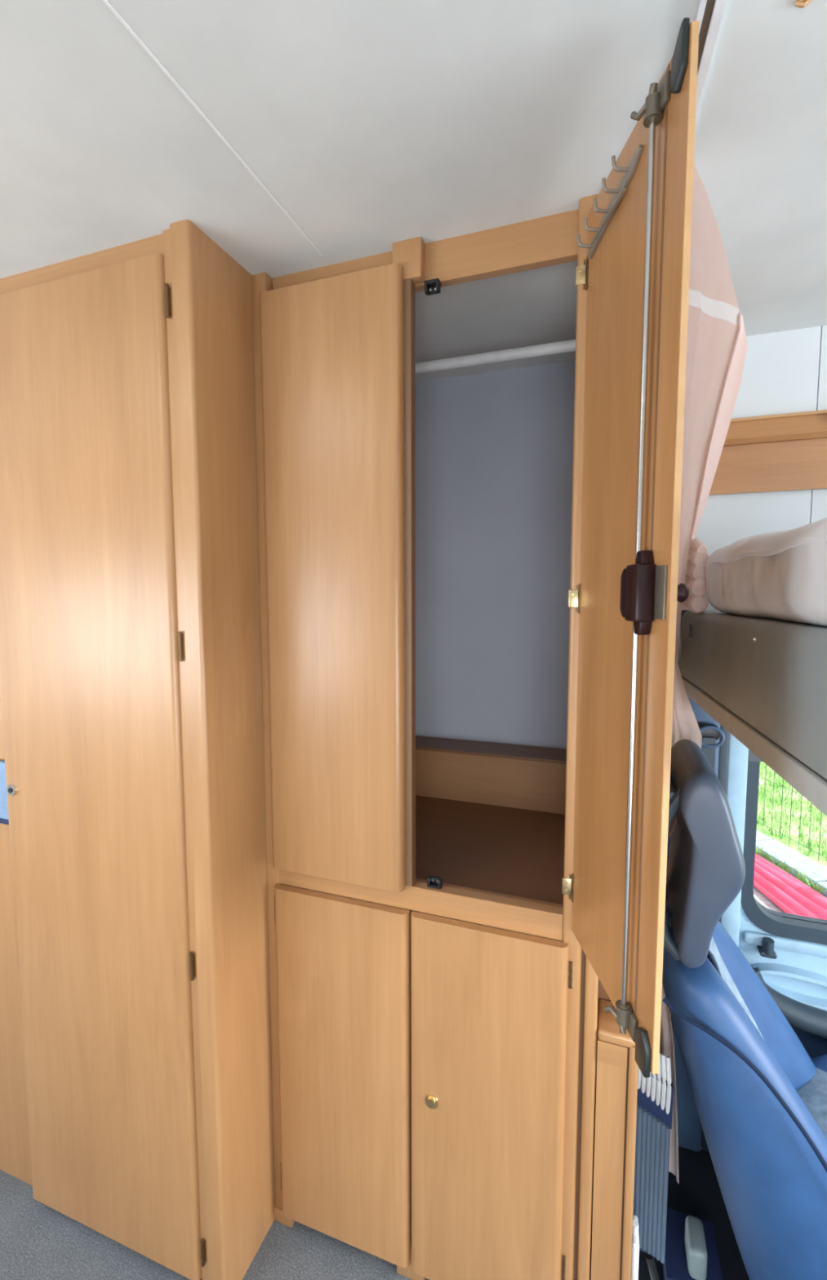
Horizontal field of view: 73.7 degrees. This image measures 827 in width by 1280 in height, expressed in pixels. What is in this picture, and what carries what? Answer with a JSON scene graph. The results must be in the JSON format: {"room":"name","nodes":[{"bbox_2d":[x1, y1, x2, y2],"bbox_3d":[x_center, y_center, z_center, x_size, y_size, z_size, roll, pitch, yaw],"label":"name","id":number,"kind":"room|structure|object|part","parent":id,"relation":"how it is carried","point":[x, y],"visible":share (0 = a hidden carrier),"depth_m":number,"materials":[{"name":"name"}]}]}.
{"room":"camper van interior","nodes":[
{"label":"camper van interior","id":0,"kind":"room"},
{"bbox_2d":[0,1025,595,1279],"bbox_3d":[-1.317,1.307,1.082,3.264,0.030,2.175,2,5,20],"label":"floor","id":1,"kind":"structure","parent":0,"point":[38,1242],"depth_m":1.16,"materials":[{"name":"carpet"}]},
{"bbox_2d":[0,219,275,1279],"bbox_3d":[-0.735,0.275,1.334,0.937,1.983,0.436,2,5,20],"label":"tall cabinet","id":2,"kind":"object","parent":1,"relation":"on","point":[136,1093],"visible":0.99,"depth_m":1.05,"materials":[{"name":"brown wood"}]},
{"bbox_2d":[0,760,8,824],"bbox_3d":[-0.934,0.329,1.214,0.168,0.137,0.018,2,5,20],"label":"pouch","id":3,"kind":"object","parent":2,"relation":"hanging from","point":[3,797],"visible":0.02,"depth_m":1.19,"materials":[{"name":"blue fabric"}]},
{"bbox_3d":[-1.040,0.307,1.270,0.406,1.932,0.018,2,5,20],"label":"neighbour panel","id":4,"kind":"part","parent":2,"relation":"part of","materials":[{"name":"brown wood"}]},
{"bbox_3d":[-0.827,-0.673,1.088,0.876,0.051,0.018,2,5,20],"label":"rail","id":5,"kind":"part","parent":2,"relation":"part of","materials":[{"name":"brown wood"}]},
{"bbox_3d":[-0.377,0.303,0.998,0.037,1.983,0.029,2,5,20],"label":"corner post","id":6,"kind":"part","parent":2,"relation":"part of","materials":[{"name":"brown wood"}]},
{"bbox_3d":[-0.296,0.286,1.196,0.018,1.983,0.400,2,5,20],"label":"panel","id":7,"kind":"part","parent":2,"relation":"part of","materials":[{"name":"brown wood"}]},
{"bbox_2d":[252,17,699,1279],"bbox_3d":[0.102,0.287,1.175,0.744,1.983,0.878,2,5,20],"label":"wardrobe","id":8,"kind":"object","parent":1,"relation":"on","point":[366,814],"visible":1,"depth_m":1.00,"materials":[{"name":"brown wood"}]},
{"bbox_3d":[-0.289,0.291,1.142,0.030,1.983,0.022,2,5,20],"label":"post","id":9,"kind":"part","parent":8,"relation":"part of","materials":[{"name":"brown wood"}]},
{"bbox_3d":[-0.191,0.266,1.430,0.015,1.983,0.593,2,5,20],"label":"panel","id":10,"kind":"part","parent":8,"relation":"part of","materials":[{"name":"brown wood"}]},
{"bbox_3d":[-0.155,-0.089,1.040,0.287,1.118,0.018,2,5,20],"label":"door","id":11,"kind":"part","parent":8,"relation":"part of","materials":[{"name":"brown wood"}]},
{"bbox_3d":[-0.148,-0.657,1.032,0.258,0.076,0.018,2,5,20],"label":"rail","id":12,"kind":"part","parent":8,"relation":"part of","materials":[{"name":"brown wood"}]},
{"bbox_3d":[-0.147,0.876,1.120,0.294,0.735,0.018,2,5,20],"label":"door","id":13,"kind":"part","parent":8,"relation":"part of","materials":[{"name":"brown wood"}]},
{"bbox_3d":[-0.009,-0.657,0.961,0.053,0.065,0.022,2,5,20],"label":"post","id":14,"kind":"part","parent":8,"relation":"part of","materials":[{"name":"brown wood"}]},
{"bbox_3d":[-0.006,0.489,1.060,0.568,0.047,0.023,2,5,20],"label":"rail","id":15,"kind":"part","parent":8,"relation":"part of","materials":[{"name":"brown wood"}]},
{"bbox_3d":[0.001,0.483,1.080,0.568,0.026,0.020,2,5,20],"label":"sill","id":16,"kind":"part","parent":8,"relation":"part of","materials":[{"name":"brown wood"}]},
{"bbox_3d":[0.130,0.884,1.021,0.286,0.735,0.018,2,5,20],"label":"door","id":17,"kind":"part","parent":8,"relation":"part of","materials":[{"name":"brown wood"}]},
{"bbox_3d":[0.094,-0.625,1.245,0.597,0.023,0.023,2,5,20],"label":"hanging rail","id":18,"kind":"part","parent":8,"relation":"part of","materials":[{"name":"white metal"}]},
{"bbox_3d":[0.120,-0.653,0.937,0.310,0.068,0.018,2,5,20],"label":"rail","id":19,"kind":"part","parent":8,"relation":"part of","materials":[{"name":"brown wood"}]},
{"bbox_3d":[0.261,0.420,0.940,0.015,0.028,0.003,2,5,20],"label":"hinge plate","id":20,"kind":"part","parent":8,"relation":"part of","materials":[{"name":"gold metal"}]},
{"bbox_3d":[0.261,-0.067,0.899,0.015,0.028,0.003,2,5,20],"label":"hinge plate","id":21,"kind":"part","parent":8,"relation":"part of","materials":[{"name":"gold metal"}]},
{"bbox_3d":[0.278,0.306,0.946,0.033,1.983,0.037,2,5,20],"label":"post","id":22,"kind":"part","parent":8,"relation":"part of","materials":[{"name":"brown wood"}]},
{"bbox_3d":[0.260,-0.567,0.857,0.015,0.028,0.003,2,5,20],"label":"hinge plate","id":23,"kind":"part","parent":8,"relation":"part of","materials":[{"name":"gold metal"}]},
{"bbox_3d":[0.309,0.307,0.935,0.022,1.983,0.037,2,5,20],"label":"post","id":24,"kind":"part","parent":8,"relation":"part of","materials":[{"name":"brown wood"}]},
{"bbox_3d":[0.281,-0.068,0.756,0.009,1.156,0.286,0,5,-3],"label":"door","id":25,"kind":"part","parent":8,"relation":"part of","materials":[{"name":"orange laminate"}]},
{"bbox_3d":[0.272,-0.063,0.670,0.007,1.108,0.007,0,5,-3],"label":"locking rod","id":26,"kind":"part","parent":8,"relation":"part of","materials":[{"name":"metal"}]},
{"bbox_3d":[0.281,0.501,0.675,0.008,0.051,0.027,0,5,-3],"label":"corner plate","id":27,"kind":"part","parent":8,"relation":"part of","materials":[{"name":"grey plastic"}]},
{"bbox_3d":[0.282,-0.054,0.630,0.004,0.061,0.022,0,5,-3],"label":"strike plate","id":28,"kind":"part","parent":8,"relation":"part of","materials":[{"name":"grey paint"}]},
{"bbox_3d":[0.280,-0.610,0.580,0.007,0.059,0.026,0,5,-3],"label":"corner plate","id":29,"kind":"part","parent":8,"relation":"part of","materials":[{"name":"grey plastic"}]},
{"bbox_3d":[0.300,-0.053,0.623,0.013,0.022,0.022,0,5,-3],"label":"knob","id":30,"kind":"part","parent":8,"relation":"part of","materials":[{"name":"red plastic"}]},
{"bbox_2d":[590,980,638,1279],"bbox_3d":[0.448,0.286,1.189,0.066,1.983,0.616,2,5,20],"label":"cabinet","id":31,"kind":"object","parent":1,"relation":"on","point":[617,1068],"visible":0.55,"depth_m":0.95,"materials":[{"name":"brown wood"}]},
{"bbox_3d":[0.376,0.303,0.989,0.066,1.983,0.020,2,5,20],"label":"panel","id":32,"kind":"part","parent":31,"relation":"part of","materials":[{"name":"brown wood"}]},
{"bbox_3d":[0.342,0.991,0.973,0.048,0.614,0.018,2,5,20],"label":"panel","id":33,"kind":"part","parent":31,"relation":"part of","materials":[{"name":"brown wood"}]},
{"bbox_2d":[632,1052,673,1279],"bbox_3d":[0.478,1.091,1.062,0.054,0.634,0.121,-5,7,-43],"label":"blind","id":34,"kind":"object","parent":31,"relation":"attached to","point":[655,1095],"visible":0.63,"depth_m":1.06,"materials":[{"name":"blue fabric"}]},
{"bbox_2d":[0,0,826,382],"bbox_3d":[-0.447,-0.676,0.628,5.100,0.030,2.225,2,5,20],"label":"ceiling","id":35,"kind":"structure","parent":0,"point":[374,125],"depth_m":0.73,"materials":[{"name":"white paint"}]},
{"bbox_2d":[102,0,323,255],"bbox_3d":[-0.424,-0.629,0.264,0.003,0.002,1.550,2,5,20],"label":"trim","id":36,"kind":"structure","parent":35,"relation":"attached to","point":[105,2],"depth_m":0.69,"materials":[{"name":"white plastic"}]},
{"bbox_2d":[694,0,726,115],"bbox_3d":[0.296,-0.649,0.531,0.025,0.008,0.704,1,5,16],"label":"rail","id":37,"kind":"object","parent":35,"relation":"attached to","point":[709,13],"visible":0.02,"depth_m":0.59,"materials":[{"name":"grey paint"}]},
{"bbox_2d":[655,163,747,1183],"bbox_3d":[0.517,0.187,1.087,0.124,1.751,0.550,2,5,22],"label":"curtain","id":38,"kind":"object","parent":37,"relation":"hanging from","point":[714,324],"visible":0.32,"depth_m":0.92,"materials":[{"name":"pink fabric"}]},
{"bbox_2d":[794,0,813,8],"bbox_3d":[0.399,-0.651,0.564,0.014,0.011,0.012,-2,5,-20],"label":"ceiling hook","id":39,"kind":"object","parent":35,"relation":"attached to","point":[800,3],"visible":1,"depth_m":0.56,"materials":[{"name":"beige wood"}]},
{"bbox_2d":[386,325,826,1069],"bbox_3d":[-0.083,0.241,1.724,5.100,1.983,0.038,2,5,20],"label":"wall","id":40,"kind":"structure","parent":0,"point":[494,451],"depth_m":1.54,"materials":[{"name":"grey paint"}]},
{"bbox_2d":[671,696,748,1151],"bbox_3d":[0.778,0.728,1.469,0.150,1.300,0.095,2,5,20],"label":"trim","id":41,"kind":"structure","parent":40,"relation":"attached to","point":[731,768],"depth_m":1.40,"materials":[{"name":"plastic"}]},
{"bbox_2d":[697,723,724,770],"bbox_3d":[0.728,0.549,1.379,0.066,0.682,0.071,2,5,20],"label":"belt","id":42,"kind":"object","parent":40,"relation":"attached to","point":[710,732],"visible":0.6,"depth_m":1.36,"materials":[{"name":"plastic"}]},
{"bbox_3d":[0.757,-0.395,1.353,0.372,0.656,0.010,2,5,20],"label":"panel","id":43,"kind":"part","parent":40,"relation":"part of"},
{"bbox_2d":[678,609,826,816],"bbox_3d":[1.022,0.114,0.276,1.304,0.195,1.870,1,5,16],"label":"bed","id":44,"kind":"object","parent":40,"relation":"attached to","point":[763,680],"visible":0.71,"depth_m":0.76,"materials":[{"name":"grey plastic"}]},
{"bbox_3d":[1.017,0.194,0.277,1.291,0.036,1.856,1,5,16],"label":"trim","id":45,"kind":"part","parent":44,"relation":"part of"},
{"bbox_2d":[706,517,826,626],"bbox_3d":[0.989,-0.045,0.183,1.284,0.138,1.660,1,5,16],"label":"mattress","id":46,"kind":"object","parent":44,"relation":"on","point":[780,575],"visible":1,"depth_m":0.76,"materials":[{"name":"beige fabric"}]},
{"bbox_2d":[700,409,826,495],"bbox_3d":[1.155,-0.429,1.180,1.200,0.172,0.042,2,5,20],"label":"wall shelf","id":47,"kind":"object","parent":40,"relation":"attached to","point":[788,451],"visible":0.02,"depth_m":1.29,"materials":[{"name":"orange wood"}]},
{"bbox_2d":[738,760,826,1058],"bbox_3d":[1.315,0.626,1.244,1.024,1.540,0.140,2,5,20],"label":"door","id":48,"kind":"structure","parent":40,"relation":"in","point":[783,936],"depth_m":1.40,"materials":[{"name":"plastic"}]},
{"bbox_3d":[1.141,0.910,1.301,0.675,0.134,0.085,2,5,20],"label":"armrest","id":49,"kind":"part","parent":48,"relation":"part of","materials":[{"name":"plastic"}]},
{"bbox_3d":[1.316,0.314,1.258,0.928,0.822,0.004,2,5,20],"label":"glass pane","id":50,"kind":"part","parent":48,"relation":"part of","materials":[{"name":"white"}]},
{"bbox_3d":[1.320,1.169,1.289,0.995,0.430,0.020,2,5,20],"label":"panel","id":51,"kind":"part","parent":48,"relation":"part of","materials":[{"name":"blue plastic"}]},
{"bbox_3d":[1.134,-0.384,1.219,0.424,0.656,0.010,2,5,20],"label":"panel","id":52,"kind":"part","parent":40,"relation":"part of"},
{"bbox_2d":[651,834,671,1075],"bbox_3d":[0.647,0.814,1.515,0.127,1.120,0.030,2,5,20],"label":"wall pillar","id":53,"kind":"structure","parent":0,"point":[669,840],"depth_m":1.47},
{"bbox_2d":[638,1146,749,1279],"bbox_3d":[1.084,1.514,0.238,1.836,0.060,2.175,2,5,20],"label":"floor","id":54,"kind":"structure","parent":0,"point":[698,1194],"depth_m":1.36,"materials":[{"name":"carpet"}]},
{"bbox_2d":[631,1214,639,1279],"bbox_3d":[0.407,1.242,1.028,0.013,0.350,0.055,2,5,20],"label":"bottle","id":55,"kind":"object","parent":54,"relation":"on","point":[635,1237],"visible":0.82,"depth_m":0.99,"materials":[{"name":"white plastic"}]},
{"bbox_2d":[662,1207,723,1279],"bbox_3d":[0.614,1.373,1.224,0.114,0.055,0.150,2,5,20],"label":"box","id":56,"kind":"object","parent":54,"relation":"on","point":[675,1265],"visible":0.54,"depth_m":1.22,"materials":[{"name":"plastic"}]},
{"bbox_2d":[684,1215,707,1279],"bbox_3d":[0.610,1.313,1.193,0.036,0.070,0.080,2,5,20],"label":"plastic box","id":57,"kind":"object","parent":56,"relation":"on","point":[696,1253],"visible":1,"depth_m":1.17,"materials":[{"name":"grey plastic"}]},
{"bbox_2d":[662,739,826,1279],"bbox_3d":[0.877,0.816,1.024,0.840,1.199,0.474,2,5,20],"label":"seat","id":58,"kind":"object","parent":54,"relation":"on","point":[760,1098],"visible":0.88,"depth_m":0.94,"materials":[{"name":"blue cloth"},{"name":"black plastic"},{"name":"dark rubber"}]},
{"bbox_3d":[0.493,0.407,1.083,0.055,0.316,0.230,2,5,20],"label":"headrest frame","id":59,"kind":"part","parent":58,"relation":"part of","materials":[{"name":"plastic"}]},
{"bbox_3d":[0.683,0.843,1.099,0.291,0.561,0.285,2,5,20],"label":"panel","id":60,"kind":"part","parent":58,"relation":"part of","materials":[{"name":"fabric"}]},
{"bbox_2d":[796,1066,826,1138],"bbox_3d":[1.012,1.080,1.013,0.564,0.275,0.390,2,5,20],"label":"cushion","id":61,"kind":"object","parent":58,"relation":"on","point":[811,1082],"depth_m":1.18,"materials":[{"name":"fabric"}]}
]}

